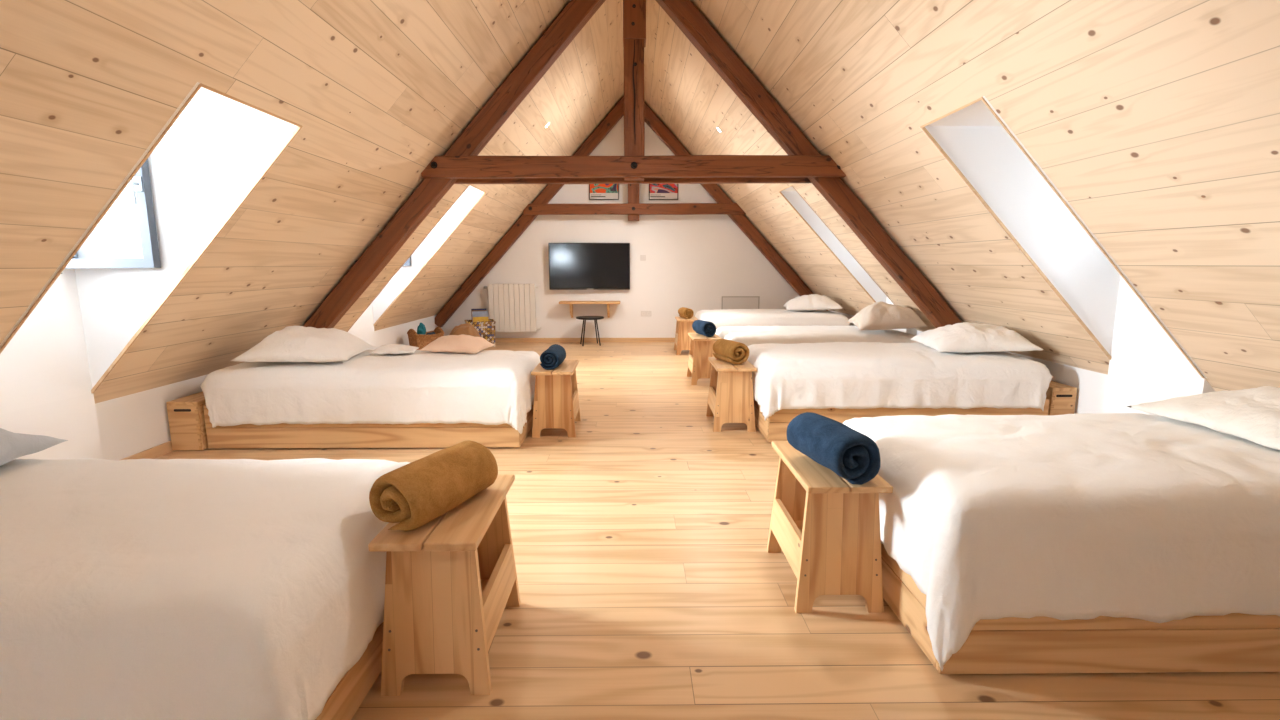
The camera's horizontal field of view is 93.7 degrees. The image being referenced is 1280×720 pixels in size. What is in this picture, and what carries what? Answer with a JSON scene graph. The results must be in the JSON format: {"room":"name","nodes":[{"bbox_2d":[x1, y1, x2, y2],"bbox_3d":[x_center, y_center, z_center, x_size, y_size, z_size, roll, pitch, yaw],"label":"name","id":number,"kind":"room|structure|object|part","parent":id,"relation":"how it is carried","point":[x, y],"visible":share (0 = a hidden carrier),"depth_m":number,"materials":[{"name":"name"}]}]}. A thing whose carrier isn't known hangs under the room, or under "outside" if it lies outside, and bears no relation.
{"room":"attic dormitory bedroom","nodes":[
{"label":"attic dormitory bedroom","id":0,"kind":"room"},
{"bbox_2d":[0,82,301,414],"bbox_3d":[-2.293,-0.439,2.678,1.298,1.342,0.730,0,9,-1],"label":"skylight recess","id":1,"kind":"structure","parent":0,"point":[219,145],"depth_m":2.96,"materials":[{"name":"white paint"}]},
{"bbox_2d":[65,158,160,267],"bbox_3d":[-2.652,-0.710,2.664,0.529,0.660,0.627,0,9,-1],"label":"window","id":2,"kind":"structure","parent":1,"relation":"in","point":[126,236],"depth_m":2.94,"materials":[{"name":"grey"}]},
{"bbox_3d":[-2.619,-0.750,2.917,0.395,0.540,0.006,-1,9,-4],"label":"pane","id":3,"kind":"part","parent":2,"relation":"part of","materials":[{"name":"clear glass"}]},
{"bbox_3d":[-2.411,-0.810,2.866,0.032,0.135,0.056,-1,9,-4],"label":"handle","id":4,"kind":"part","parent":2,"relation":"part of","materials":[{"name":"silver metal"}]},
{"bbox_2d":[0,83,302,392],"bbox_3d":[-2.245,-0.433,2.679,1.209,1.336,0.700,0,9,-1],"label":"trim","id":5,"kind":"structure","parent":1,"relation":"attached to","point":[200,85],"depth_m":2.92,"materials":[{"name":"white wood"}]},
{"bbox_2d":[0,315,437,460],"bbox_3d":[-2.884,0.377,3.409,0.070,0.499,11.080,0,9,-1],"label":"wall","id":6,"kind":"structure","parent":0,"point":[116,429],"depth_m":3.32,"materials":[{"name":"white paint"}]},
{"bbox_2d":[121,441,174,459],"bbox_3d":[-2.876,0.583,3.432,0.086,0.065,11.060,0,9,-1],"label":"baseboard","id":7,"kind":"structure","parent":6,"relation":"attached to","point":[162,449],"depth_m":3.59,"materials":[{"name":"brown wood"}]},
{"bbox_2d":[0,0,623,403],"bbox_3d":[-1.516,-1.355,3.148,2.918,3.224,11.280,0,9,-1],"label":"ceiling","id":8,"kind":"structure","parent":0,"point":[378,90],"depth_m":3.17,"materials":[{"name":"brown wood"}]},
{"bbox_2d":[348,186,483,331],"bbox_3d":[-2.297,-1.025,6.088,1.371,1.422,0.670,0,9,-1],"label":"wall","id":9,"kind":"structure","parent":0,"point":[471,195],"depth_m":6.38,"materials":[{"name":"white paint"}]},
{"bbox_2d":[403,256,410,265],"bbox_3d":[-2.693,-1.256,6.081,0.529,0.660,0.567,0,9,-1],"label":"window","id":10,"kind":"structure","parent":9,"relation":"in","point":[408,262],"depth_m":6.33,"materials":[{"name":"grey"}]},
{"bbox_2d":[347,184,485,331],"bbox_3d":[-2.249,-1.020,6.090,1.281,1.416,0.640,0,9,-1],"label":"trim","id":11,"kind":"structure","parent":9,"relation":"attached to","point":[484,193],"depth_m":6.33,"materials":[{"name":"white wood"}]},
{"bbox_2d":[441,116,798,337],"bbox_3d":[-0.109,-2.034,8.728,6.050,3.600,0.120,0,9,-1],"label":"wall","id":12,"kind":"structure","parent":0,"point":[692,262],"depth_m":8.78,"materials":[{"name":"white paint"}]},
{"bbox_2d":[484,284,540,331],"bbox_3d":[-1.868,-0.763,8.789,0.800,0.700,0.115,0,9,-1],"label":"radiator","id":13,"kind":"object","parent":12,"relation":"attached to","point":[512,307],"visible":0.98,"depth_m":8.73,"materials":[{"name":"white metal"}]},
{"bbox_2d":[495,338,674,341],"bbox_3d":[-0.108,-0.298,8.935,5.710,0.065,0.018,0,9,-1],"label":"baseboard","id":14,"kind":"structure","parent":12,"relation":"attached to","point":[496,339],"depth_m":8.92,"materials":[{"name":"brown wood"}]},
{"bbox_2d":[548,243,629,289],"bbox_3d":[-0.732,-1.361,8.715,1.170,0.670,0.078,0,10,-2],"label":"television","id":15,"kind":"object","parent":12,"relation":"attached to","point":[572,266],"visible":1,"depth_m":8.68,"materials":[{"name":"black glass"}]},
{"bbox_2d":[559,301,619,317],"bbox_3d":[-0.727,-0.731,8.746,0.880,0.249,0.240,0,9,-1],"label":"wall shelf","id":16,"kind":"object","parent":12,"relation":"attached to","point":[570,303],"visible":1,"depth_m":8.66,"materials":[{"name":"brown wood"}]},
{"bbox_2d":[589,184,618,199],"bbox_3d":[-0.516,-2.589,8.562,0.425,0.592,0.021,0,9,-1],"label":"framed poster","id":17,"kind":"object","parent":12,"relation":"attached to","point":[596,191],"visible":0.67,"depth_m":8.59,"materials":[{"name":"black paper"}]},
{"bbox_2d":[434,96,827,327],"bbox_3d":[-0.127,-2.101,8.536,5.796,3.288,0.215,0,9,-1],"label":"roof truss","id":18,"kind":"object","parent":12,"relation":"attached to","point":[724,205],"visible":0.62,"depth_m":8.46,"materials":[{"name":"brown wood"}]},
{"bbox_3d":[-0.091,-2.860,8.444,0.170,1.760,0.157,0,9,-1],"label":"king post","id":19,"kind":"part","parent":18,"relation":"part of","materials":[{"name":"brown wood"}]},
{"bbox_2d":[640,255,645,260],"bbox_3d":[0.046,-1.491,8.748,0.084,0.084,0.014,0,9,-1],"label":"light switch","id":20,"kind":"object","parent":12,"relation":"attached to","point":[642,257],"visible":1,"depth_m":8.74,"materials":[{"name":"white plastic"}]},
{"bbox_2d":[641,311,651,315],"bbox_3d":[0.091,-0.686,8.879,0.160,0.084,0.012,0,9,-1],"label":"wall socket","id":21,"kind":"object","parent":12,"relation":"attached to","point":[643,313],"visible":1,"depth_m":8.87,"materials":[{"name":"white plastic"}]},
{"bbox_2d":[649,184,677,199],"bbox_3d":[0.338,-2.591,8.571,0.422,0.592,0.021,0,9,-1],"label":"framed poster","id":22,"kind":"object","parent":12,"relation":"attached to","point":[656,191],"visible":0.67,"depth_m":8.60,"materials":[{"name":"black paper"}]},
{"bbox_2d":[721,296,759,308],"bbox_3d":[1.486,-0.763,8.884,0.560,0.360,0.010,0,9,-1],"label":"radiator","id":23,"kind":"object","parent":12,"relation":"attached to","point":[727,302],"visible":0.57,"depth_m":8.87,"materials":[{"name":"grey metal"}]},
{"bbox_2d":[155,342,1279,719],"bbox_3d":[-0.039,0.647,3.486,6.100,0.080,11.280,0,9,-1],"label":"floor","id":24,"kind":"structure","parent":0,"point":[650,587],"depth_m":2.00,"materials":[{"name":"brown wood"}]},
{"bbox_2d":[166,391,207,449],"bbox_3d":[-2.813,0.335,4.162,0.188,0.307,0.941,0,9,-1],"label":"box","id":25,"kind":"object","parent":24,"relation":"on","point":[186,418],"visible":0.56,"depth_m":3.70,"materials":[{"name":"brown wood"}]},
{"bbox_3d":[-2.813,0.194,4.140,0.188,0.022,0.940,0,9,-1],"label":"lid","id":26,"kind":"part","parent":25,"relation":"part of","materials":[{"name":"brown wood"}]},
{"bbox_3d":[-2.808,0.418,3.711,0.188,0.285,0.022,0,9,-1],"label":"panel","id":27,"kind":"part","parent":25,"relation":"part of","materials":[{"name":"brown wood"}]},
{"bbox_3d":[-2.731,0.346,4.165,0.022,0.285,0.896,0,9,-1],"label":"panel","id":28,"kind":"part","parent":25,"relation":"part of","materials":[{"name":"brown wood"}]},
{"bbox_2d":[315,622,383,719],"bbox_3d":[-1.684,0.663,1.621,1.907,0.458,0.910,0,9,-1],"label":"platform bed","id":29,"kind":"object","parent":24,"relation":"on","point":[350,692],"visible":0.02,"depth_m":1.55,"materials":[{"name":"brown wood"}]},
{"bbox_2d":[0,458,409,719],"bbox_3d":[-1.658,0.664,1.620,1.952,0.591,1.010,0,9,-1],"label":"bed cover","id":30,"kind":"object","parent":29,"relation":"on","point":[131,589],"visible":0.84,"depth_m":1.27,"materials":[{"name":"white fabric"}]},
{"bbox_2d":[0,428,67,465],"bbox_3d":[-2.179,0.258,1.656,0.640,0.185,0.600,-2,9,-11],"label":"pillow","id":31,"kind":"object","parent":30,"relation":"on","point":[13,446],"visible":1,"depth_m":1.87,"materials":[{"name":"grey fabric"}]},
{"bbox_2d":[203,404,533,447],"bbox_3d":[-1.734,0.254,4.178,1.947,0.458,0.910,0,9,-1],"label":"platform bed","id":32,"kind":"object","parent":24,"relation":"on","point":[283,435],"visible":0.21,"depth_m":3.75,"materials":[{"name":"brown wood"}]},
{"bbox_2d":[201,350,540,433],"bbox_3d":[-1.710,0.177,4.164,1.985,0.429,1.000,0,9,-1],"label":"bed cover","id":33,"kind":"object","parent":32,"relation":"on","point":[486,387],"visible":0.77,"depth_m":3.70,"materials":[{"name":"white fabric"}]},
{"bbox_2d":[231,325,376,362],"bbox_3d":[-2.195,-0.120,3.974,0.680,0.215,0.600,0,10,-7],"label":"pillow","id":34,"kind":"object","parent":33,"relation":"on","point":[294,343],"visible":1,"depth_m":3.77,"materials":[{"name":"white fabric"}]},
{"bbox_2d":[369,344,417,354],"bbox_3d":[-1.734,-0.083,4.250,0.290,0.059,0.260,-1,9,-13],"label":"pillow","id":35,"kind":"object","parent":33,"relation":"on","point":[389,348],"visible":1,"depth_m":4.16,"materials":[{"name":"white fabric"}]},
{"bbox_2d":[420,334,495,353],"bbox_3d":[-1.320,-0.129,4.359,0.430,0.120,0.360,1,9,6],"label":"pillow","id":36,"kind":"object","parent":33,"relation":"on","point":[462,343],"visible":1,"depth_m":4.23,"materials":[{"name":"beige fabric"}]},
{"bbox_2d":[407,327,444,349],"bbox_3d":[-2.646,-0.214,7.429,0.360,0.375,0.300,-8,12,-42],"label":"wicker basket","id":37,"kind":"object","parent":24,"relation":"on","point":[420,341],"visible":0.54,"depth_m":7.30,"materials":[{"name":"brown wicker"}]},
{"bbox_2d":[417,323,425,334],"bbox_3d":[-2.702,-0.373,7.421,0.116,0.184,0.108,-5,10,-29],"label":"folded cloth","id":38,"kind":"object","parent":37,"relation":"in","point":[421,329],"visible":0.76,"depth_m":7.39,"materials":[{"name":"teal fabric"}]},
{"bbox_2d":[368,474,520,695],"bbox_3d":[-0.555,0.647,1.804,0.294,0.452,0.510,0,9,-1],"label":"bench","id":39,"kind":"object","parent":24,"relation":"on","point":[450,580],"visible":0.92,"depth_m":1.60,"materials":[{"name":"brown wood"}]},
{"bbox_2d":[369,440,497,530],"bbox_3d":[-0.575,0.349,1.720,0.177,0.159,0.381,3,10,20],"label":"rolled blanket","id":40,"kind":"object","parent":39,"relation":"on","point":[414,494],"visible":1,"depth_m":1.61,"materials":[{"name":"orange fabric"}]},
{"bbox_3d":[-0.552,0.689,1.611,0.294,0.430,0.052,0,9,-1],"label":"panel","id":41,"kind":"part","parent":39,"relation":"part of","materials":[{"name":"brown wood"}]},
{"bbox_2d":[480,579,488,593],"bbox_3d":[-0.555,0.775,1.824,0.224,0.018,0.384,0,9,-1],"label":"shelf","id":42,"kind":"object","parent":39,"relation":"attached to","point":[484,582],"depth_m":1.99,"materials":[{"name":"brown wood"}]},
{"bbox_3d":[-0.430,0.702,1.814,0.028,0.130,0.386,0,9,-1],"label":"rail","id":43,"kind":"part","parent":39,"relation":"part of","materials":[{"name":"brown wood"}]},
{"bbox_3d":[-0.557,0.627,2.000,0.294,0.430,0.052,0,9,-1],"label":"panel","id":44,"kind":"part","parent":39,"relation":"part of","materials":[{"name":"brown wood"}]},
{"bbox_2d":[449,323,480,336],"bbox_3d":[-2.333,-0.334,8.000,0.460,0.309,0.414,-3,10,-20],"label":"wicker basket","id":45,"kind":"object","parent":24,"relation":"on","point":[466,329],"visible":0.3,"depth_m":7.89,"materials":[{"name":"brown wicker"}]},
{"bbox_2d":[465,319,495,346],"bbox_3d":[-2.264,-0.382,8.521,0.402,0.361,0.362,-3,10,-20],"label":"woven basket","id":46,"kind":"object","parent":24,"relation":"on","point":[486,329],"visible":0.57,"depth_m":8.38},
{"bbox_2d":[472,311,487,316],"bbox_3d":[-2.242,-0.547,8.434,0.210,0.275,0.012,-3,10,-20],"label":"magazine","id":47,"kind":"object","parent":46,"relation":"in","point":[474,313],"visible":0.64,"depth_m":8.41,"materials":[{"name":"white paper"}]},
{"bbox_2d":[473,317,488,321],"bbox_3d":[-2.227,-0.504,8.403,0.210,0.200,0.012,-3,10,-20],"label":"magazine","id":48,"kind":"object","parent":46,"relation":"in","point":[475,319],"visible":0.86,"depth_m":8.38,"materials":[{"name":"yellow paper"}]},
{"bbox_2d":[531,360,580,437],"bbox_3d":[-0.583,0.262,4.213,0.294,0.452,0.510,0,9,-1],"label":"bench","id":49,"kind":"object","parent":24,"relation":"on","point":[556,399],"visible":0.92,"depth_m":4.01,"materials":[{"name":"brown wood"}]},
{"bbox_2d":[540,344,565,369],"bbox_3d":[-0.593,-0.025,4.141,0.146,0.134,0.332,0,9,1],"label":"rolled blanket","id":50,"kind":"object","parent":49,"relation":"on","point":[554,356],"visible":1,"depth_m":4.00,"materials":[{"name":"blue fabric"}]},
{"bbox_3d":[-0.458,0.317,4.224,0.028,0.130,0.386,0,9,-1],"label":"rail","id":51,"kind":"part","parent":49,"relation":"part of","materials":[{"name":"brown wood"}]},
{"bbox_3d":[-0.587,0.241,4.409,0.294,0.430,0.052,0,9,-1],"label":"panel","id":52,"kind":"part","parent":49,"relation":"part of","materials":[{"name":"brown wood"}]},
{"bbox_2d":[576,316,603,345],"bbox_3d":[-0.715,-0.417,8.614,0.408,0.406,0.408,-2,9,-13],"label":"stool","id":53,"kind":"object","parent":24,"relation":"on","point":[595,318],"visible":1,"depth_m":8.53,"materials":[{"name":"black plastic"}]},
{"bbox_3d":[-0.836,-0.416,8.692,0.083,0.379,0.019,6,11,32],"label":"leg","id":54,"kind":"part","parent":53,"relation":"part of","materials":[{"name":"black metal"}]},
{"bbox_3d":[-0.791,-0.385,8.498,0.019,0.379,0.083,6,11,32],"label":"leg","id":55,"kind":"part","parent":53,"relation":"part of","materials":[{"name":"black metal"}]},
{"bbox_3d":[-0.715,-0.602,8.585,0.408,0.032,0.408,-2,9,-13],"label":"seat","id":56,"kind":"part","parent":53,"relation":"part of","materials":[{"name":"black plastic"}]},
{"bbox_3d":[-0.639,-0.423,8.736,0.019,0.379,0.083,6,11,32],"label":"leg","id":57,"kind":"part","parent":53,"relation":"part of","materials":[{"name":"black metal"}]},
{"bbox_3d":[-0.595,-0.392,8.541,0.083,0.379,0.019,6,11,32],"label":"leg","id":58,"kind":"part","parent":53,"relation":"part of","materials":[{"name":"black metal"}]},
{"bbox_2d":[674,316,697,354],"bbox_3d":[0.609,-0.323,7.865,0.294,0.452,0.510,0,9,-1],"label":"bench","id":59,"kind":"object","parent":24,"relation":"on","point":[683,326],"visible":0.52,"depth_m":7.66,"materials":[{"name":"brown wood"}]},
{"bbox_3d":[0.607,-0.343,8.062,0.294,0.430,0.052,0,9,-1],"label":"panel","id":60,"kind":"part","parent":59,"relation":"part of","materials":[{"name":"brown wood"}]},
{"bbox_2d":[678,307,693,318],"bbox_3d":[0.599,-0.613,7.811,0.142,0.134,0.290,-2,9,-14],"label":"rolled blanket","id":61,"kind":"object","parent":59,"relation":"on","point":[683,312],"visible":1,"depth_m":7.70,"materials":[{"name":"brown fabric"}]},
{"bbox_2d":[687,333,721,384],"bbox_3d":[0.636,-0.019,5.965,0.294,0.452,0.510,0,9,-1],"label":"bench","id":62,"kind":"object","parent":24,"relation":"on","point":[701,346],"visible":0.59,"depth_m":5.76,"materials":[{"name":"brown wood"}]},
{"bbox_3d":[0.511,0.037,5.971,0.028,0.130,0.386,0,9,-1],"label":"rail","id":63,"kind":"part","parent":62,"relation":"part of","materials":[{"name":"brown wood"}]},
{"bbox_3d":[0.632,-0.039,6.161,0.294,0.430,0.052,0,9,-1],"label":"panel","id":64,"kind":"part","parent":62,"relation":"part of","materials":[{"name":"brown wood"}]},
{"bbox_3d":[0.640,0.023,5.772,0.294,0.430,0.052,0,9,-1],"label":"panel","id":65,"kind":"part","parent":62,"relation":"part of","materials":[{"name":"brown wood"}]},
{"bbox_2d":[692,320,715,336],"bbox_3d":[0.634,-0.317,5.917,0.159,0.148,0.330,-2,9,-14],"label":"rolled blanket","id":66,"kind":"object","parent":62,"relation":"on","point":[706,328],"visible":1,"depth_m":5.79,"materials":[{"name":"blue fabric"}]},
{"bbox_2d":[706,357,756,431],"bbox_3d":[0.655,0.240,4.350,0.294,0.452,0.510,0,9,0],"label":"bench","id":67,"kind":"object","parent":24,"relation":"on","point":[730,396],"visible":0.91,"depth_m":4.15,"materials":[{"name":"brown wood"}]},
{"bbox_3d":[0.530,0.295,4.359,0.028,0.130,0.386,0,9,0],"label":"rail","id":68,"kind":"part","parent":67,"relation":"part of","materials":[{"name":"brown wood"}]},
{"bbox_3d":[0.655,0.219,4.547,0.294,0.430,0.052,0,9,0],"label":"panel","id":69,"kind":"part","parent":67,"relation":"part of","materials":[{"name":"brown wood"}]},
{"bbox_2d":[713,338,749,364],"bbox_3d":[0.653,-0.066,4.327,0.157,0.155,0.332,-3,10,-17],"label":"rolled blanket","id":70,"kind":"object","parent":67,"relation":"on","point":[730,351],"visible":1,"depth_m":4.20,"materials":[{"name":"brown fabric"}]},
{"bbox_3d":[0.656,0.282,4.158,0.294,0.430,0.052,0,9,0],"label":"panel","id":71,"kind":"part","parent":67,"relation":"part of","materials":[{"name":"brown wood"}]},
{"bbox_2d":[767,441,892,612],"bbox_3d":[0.665,0.586,2.188,0.294,0.452,0.510,0,9,-1],"label":"bench","id":72,"kind":"object","parent":24,"relation":"on","point":[826,526],"visible":0.91,"depth_m":1.99,"materials":[{"name":"brown wood"}]},
{"bbox_3d":[0.540,0.641,2.195,0.028,0.130,0.386,0,9,-1],"label":"rail","id":73,"kind":"part","parent":72,"relation":"part of","materials":[{"name":"brown wood"}]},
{"bbox_3d":[0.663,0.565,2.384,0.294,0.430,0.052,0,9,-1],"label":"panel","id":74,"kind":"part","parent":72,"relation":"part of","materials":[{"name":"brown wood"}]},
{"bbox_2d":[787,412,880,484],"bbox_3d":[0.651,0.293,2.038,0.180,0.169,0.350,-2,9,-13],"label":"rolled blanket","id":75,"kind":"object","parent":72,"relation":"on","point":[849,453],"visible":1,"depth_m":1.91,"materials":[{"name":"blue fabric"}]},
{"bbox_3d":[0.667,0.628,1.995,0.294,0.430,0.052,0,9,-1],"label":"panel","id":76,"kind":"part","parent":72,"relation":"part of","materials":[{"name":"brown wood"}]},
{"bbox_2d":[754,398,1049,441],"bbox_3d":[1.728,0.219,4.304,1.807,0.488,0.910,0,9,-1],"label":"platform bed","id":77,"kind":"object","parent":24,"relation":"on","point":[774,428],"visible":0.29,"depth_m":3.86,"materials":[{"name":"brown wood"}]},
{"bbox_2d":[747,342,1052,420],"bbox_3d":[1.696,0.119,4.287,1.847,0.421,1.010,0,9,-1],"label":"bed cover","id":78,"kind":"object","parent":77,"relation":"on","point":[840,375],"visible":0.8,"depth_m":3.81,"materials":[{"name":"white fabric"}]},
{"bbox_2d":[911,322,1043,352],"bbox_3d":[2.321,-0.170,4.183,0.660,0.186,0.600,1,9,7],"label":"pillow","id":79,"kind":"object","parent":78,"relation":"on","point":[965,337],"visible":1,"depth_m":3.97,"materials":[{"name":"white fabric"}]},
{"bbox_2d":[1046,381,1076,414],"bbox_3d":[2.722,0.284,4.326,0.158,0.357,0.911,0,9,-1],"label":"box","id":80,"kind":"object","parent":24,"relation":"on","point":[1062,397],"visible":0.3,"depth_m":3.87,"materials":[{"name":"brown wood"}]},
{"bbox_3d":[2.654,0.295,4.327,0.022,0.335,0.866,0,9,-1],"label":"panel","id":81,"kind":"part","parent":80,"relation":"part of","materials":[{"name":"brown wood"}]},
{"bbox_3d":[2.722,0.118,4.300,0.158,0.022,0.910,0,9,-1],"label":"lid","id":82,"kind":"part","parent":80,"relation":"part of","materials":[{"name":"brown wood"}]},
{"bbox_3d":[2.727,0.365,3.889,0.158,0.335,0.022,0,9,-1],"label":"panel","id":83,"kind":"part","parent":80,"relation":"part of","materials":[{"name":"brown wood"}]},
{"bbox_2d":[881,543,1279,673],"bbox_3d":[1.737,0.570,2.110,1.800,0.488,0.914,0,9,-1],"label":"platform bed","id":84,"kind":"object","parent":24,"relation":"on","point":[1232,642],"visible":0.06,"depth_m":1.68,"materials":[{"name":"brown wood"}]},
{"bbox_2d":[843,413,1279,670],"bbox_3d":[1.715,0.524,2.104,1.840,0.525,1.010,0,9,-1],"label":"bed cover","id":85,"kind":"object","parent":84,"relation":"on","point":[1149,517],"visible":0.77,"depth_m":1.63,"materials":[{"name":"white fabric"}]},
{"bbox_2d":[1127,386,1279,449],"bbox_3d":[2.316,0.180,2.122,0.660,0.149,0.640,-1,9,-5],"label":"pillow","id":86,"kind":"object","parent":85,"relation":"on","point":[1252,414],"visible":1,"depth_m":2.12,"materials":[{"name":"beige fabric"}]},
{"bbox_3d":[1.708,-0.032,5.965,1.807,0.458,0.910,0,9,-1],"label":"platform bed","id":87,"kind":"object","parent":24,"relation":"on","visible":0},
{"bbox_2d":[715,326,916,346],"bbox_3d":[1.683,-0.105,5.952,1.846,0.423,0.998,0,9,-1],"label":"bed cover","id":88,"kind":"object","parent":87,"relation":"on","point":[747,335],"visible":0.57,"depth_m":5.54,"materials":[{"name":"white fabric"}]},
{"bbox_2d":[848,301,926,329],"bbox_3d":[2.333,-0.425,5.692,0.601,0.253,0.539,1,9,7],"label":"pillow","id":89,"kind":"object","parent":88,"relation":"on","point":[880,315],"visible":1,"depth_m":5.50,"materials":[{"name":"beige fabric"}]},
{"bbox_3d":[1.685,-0.353,7.878,1.807,0.488,0.910,0,9,-1],"label":"platform bed","id":90,"kind":"object","parent":24,"relation":"on","visible":0},
{"bbox_2d":[695,309,849,328],"bbox_3d":[1.661,-0.441,7.865,1.860,0.427,1.018,0,9,-1],"label":"bed cover","id":91,"kind":"object","parent":90,"relation":"on","point":[722,317],"visible":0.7,"depth_m":7.39,"materials":[{"name":"white fabric"}]},
{"bbox_2d":[783,294,841,310],"bbox_3d":[2.219,-0.750,7.745,0.700,0.202,0.560,1,9,9],"label":"pillow","id":92,"kind":"object","parent":91,"relation":"on","point":[813,301],"visible":1,"depth_m":7.54,"materials":[{"name":"white fabric"}]},
{"bbox_2d":[781,185,894,304],"bbox_3d":[2.128,-1.108,6.193,1.318,1.318,0.560,0,9,-1],"label":"skylight","id":93,"kind":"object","parent":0,"point":[790,193],"depth_m":6.43,"materials":[{"name":"white paint"}]},
{"bbox_2d":[778,185,894,304],"bbox_3d":[2.080,-1.103,6.193,1.228,1.313,0.530,0,9,-1],"label":"trim","id":94,"kind":"structure","parent":93,"relation":"attached to","point":[785,198],"depth_m":6.38,"materials":[{"name":"brown wood"}]},
{"bbox_2d":[644,0,1279,390],"bbox_3d":[1.415,-1.400,3.175,2.944,3.147,11.280,0,9,-1],"label":"ceiling","id":95,"kind":"structure","parent":0,"point":[1157,122],"depth_m":2.66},
{"bbox_2d":[303,0,962,328],"bbox_3d":[-0.081,-1.483,4.674,5.800,3.287,0.303,0,9,-1],"label":"roof truss","id":96,"kind":"object","parent":95,"relation":"attached to","point":[461,164],"visible":0.95,"depth_m":4.56,"materials":[{"name":"brown wood"}]},
{"bbox_3d":[-0.045,-2.259,4.560,0.160,1.720,0.178,0,9,-1],"label":"king post","id":97,"kind":"part","parent":96,"relation":"part of","materials":[{"name":"brown wood"}]},
{"bbox_2d":[828,310,1215,413],"bbox_3d":[2.776,0.308,3.465,0.110,0.617,11.080,0,9,-1],"label":"wall","id":98,"kind":"structure","parent":0,"point":[1126,384],"depth_m":3.40,"materials":[{"name":"white paint"}]},
{"bbox_2d":[923,96,1204,377],"bbox_3d":[2.175,-0.599,3.077,1.297,1.296,0.615,0,9,-1],"label":"skylight recess","id":99,"kind":"structure","parent":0,"point":[972,137],"depth_m":3.33,"materials":[{"name":"white paint"}]},
{"bbox_2d":[920,97,1203,377],"bbox_3d":[2.127,-0.593,3.078,1.208,1.291,0.585,0,9,-1],"label":"trim","id":100,"kind":"structure","parent":99,"relation":"attached to","point":[922,127],"depth_m":3.26,"materials":[{"name":"brown wood"}]}
]}

